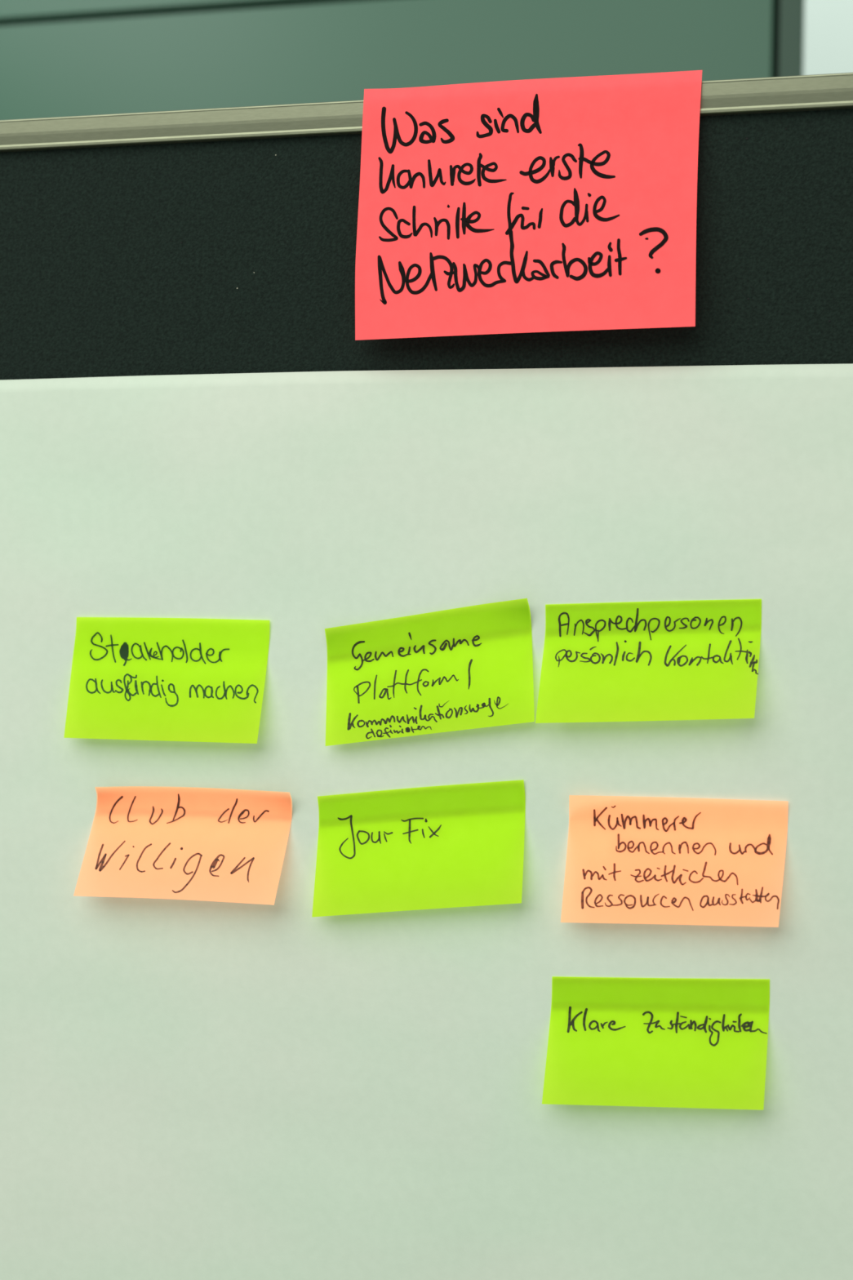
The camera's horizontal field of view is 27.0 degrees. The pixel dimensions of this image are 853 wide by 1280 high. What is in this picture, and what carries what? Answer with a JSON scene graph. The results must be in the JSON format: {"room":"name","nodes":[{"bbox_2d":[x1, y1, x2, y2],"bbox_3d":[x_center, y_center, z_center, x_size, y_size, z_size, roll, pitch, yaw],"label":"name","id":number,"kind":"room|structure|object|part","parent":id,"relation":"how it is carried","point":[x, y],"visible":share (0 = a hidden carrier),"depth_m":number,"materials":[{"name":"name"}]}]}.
{"room":"meeting room","nodes":[
{"label":"meeting room","id":0,"kind":"room"},
{"bbox_2d":[803,0,852,75],"bbox_3d":[0.619,-0.039,3.631,6.400,3.100,0.100,1,0,14],"label":"wall","id":1,"kind":"structure","parent":0,"point":[828,24],"depth_m":3.54,"materials":[{"name":"white paint"}]},
{"bbox_3d":[-0.090,1.524,0.791,6.400,0.050,5.860,1,0,13],"label":"floor","id":2,"kind":"structure","parent":0,"visible":0},
{"bbox_2d":[0,0,804,119],"bbox_3d":[-0.400,0.175,2.406,1.750,2.636,0.285,1,0,14],"label":"window","id":3,"kind":"structure","parent":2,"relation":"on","point":[59,58],"depth_m":2.32,"materials":[{"name":"green glass"}]},
{"bbox_3d":[-0.380,-0.995,2.406,1.693,0.296,0.045,1,0,13],"label":"frame rail","id":4,"kind":"part","parent":3,"relation":"part of","materials":[{"name":"grey metal"}]},
{"bbox_2d":[0,72,852,379],"bbox_3d":[-0.115,0.588,1.089,1.288,1.820,0.460,1,0,14],"label":"pinboard","id":5,"kind":"object","parent":2,"relation":"on","point":[216,240],"visible":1,"depth_m":1.07,"materials":[{"name":"fabric"}]},
{"bbox_2d":[0,363,852,1279],"bbox_3d":[-0.097,0.459,1.069,1.100,1.240,0.003,1,0,14],"label":"paper sheet","id":6,"kind":"object","parent":5,"relation":"attached to","point":[190,1090],"visible":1,"depth_m":1.05,"materials":[{"name":"white paper"}]},
{"bbox_2d":[63,617,270,743],"bbox_3d":[-0.158,0.024,1.078,0.128,0.074,0.014,1,0,14],"label":"sticky note","id":7,"kind":"object","parent":6,"relation":"attached to","point":[138,678],"visible":1,"depth_m":1.08,"materials":[{"name":"green paper"}]},
{"bbox_2d":[73,786,292,905],"bbox_3d":[-0.146,0.123,1.073,0.135,0.068,0.018,1,0,14],"label":"sticky note","id":8,"kind":"object","parent":6,"relation":"attached to","point":[189,843],"visible":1,"depth_m":1.07,"materials":[{"name":"orange paper"}]},
{"bbox_2d":[311,779,525,917],"bbox_3d":[-0.005,0.122,1.041,0.127,0.085,0.013,1,0,14],"label":"sticky note","id":9,"kind":"object","parent":6,"relation":"attached to","point":[454,846],"visible":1,"depth_m":1.04,"materials":[{"name":"green paper"}]},
{"bbox_2d":[324,598,534,746],"bbox_3d":[0.001,0.019,1.041,0.128,0.089,0.012,1,0,14],"label":"sticky note","id":10,"kind":"object","parent":6,"relation":"attached to","point":[466,668],"visible":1,"depth_m":1.04,"materials":[{"name":"green paper"}]},
{"bbox_2d":[535,599,761,723],"bbox_3d":[0.126,0.012,1.008,0.125,0.073,0.016,1,0,14],"label":"sticky note","id":11,"kind":"object","parent":6,"relation":"attached to","point":[695,660],"visible":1,"depth_m":1.01,"materials":[{"name":"green paper"}]},
{"bbox_2d":[542,976,769,1110],"bbox_3d":[0.130,0.228,1.007,0.126,0.076,0.014,1,0,14],"label":"sticky note","id":12,"kind":"object","parent":6,"relation":"attached to","point":[667,1042],"visible":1,"depth_m":1.01,"materials":[{"name":"green paper"}]},
{"bbox_2d":[560,795,788,927],"bbox_3d":[0.140,0.126,1.006,0.126,0.073,0.013,1,0,14],"label":"sticky note","id":13,"kind":"object","parent":6,"relation":"attached to","point":[630,860],"visible":1,"depth_m":1.01,"materials":[{"name":"orange paper"}]},
{"bbox_3d":[-0.100,-0.313,1.086,1.244,0.019,0.030,1,0,13],"label":"rail","id":14,"kind":"part","parent":5,"relation":"part of","materials":[{"name":"metal"}]},
{"bbox_2d":[355,70,702,340],"bbox_3d":[0.056,-0.250,1.024,0.201,0.151,0.014,1,0,14],"label":"sticky note","id":15,"kind":"object","parent":5,"relation":"attached to","point":[556,204],"visible":1,"depth_m":1.02,"materials":[{"name":"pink paper"}]}
]}

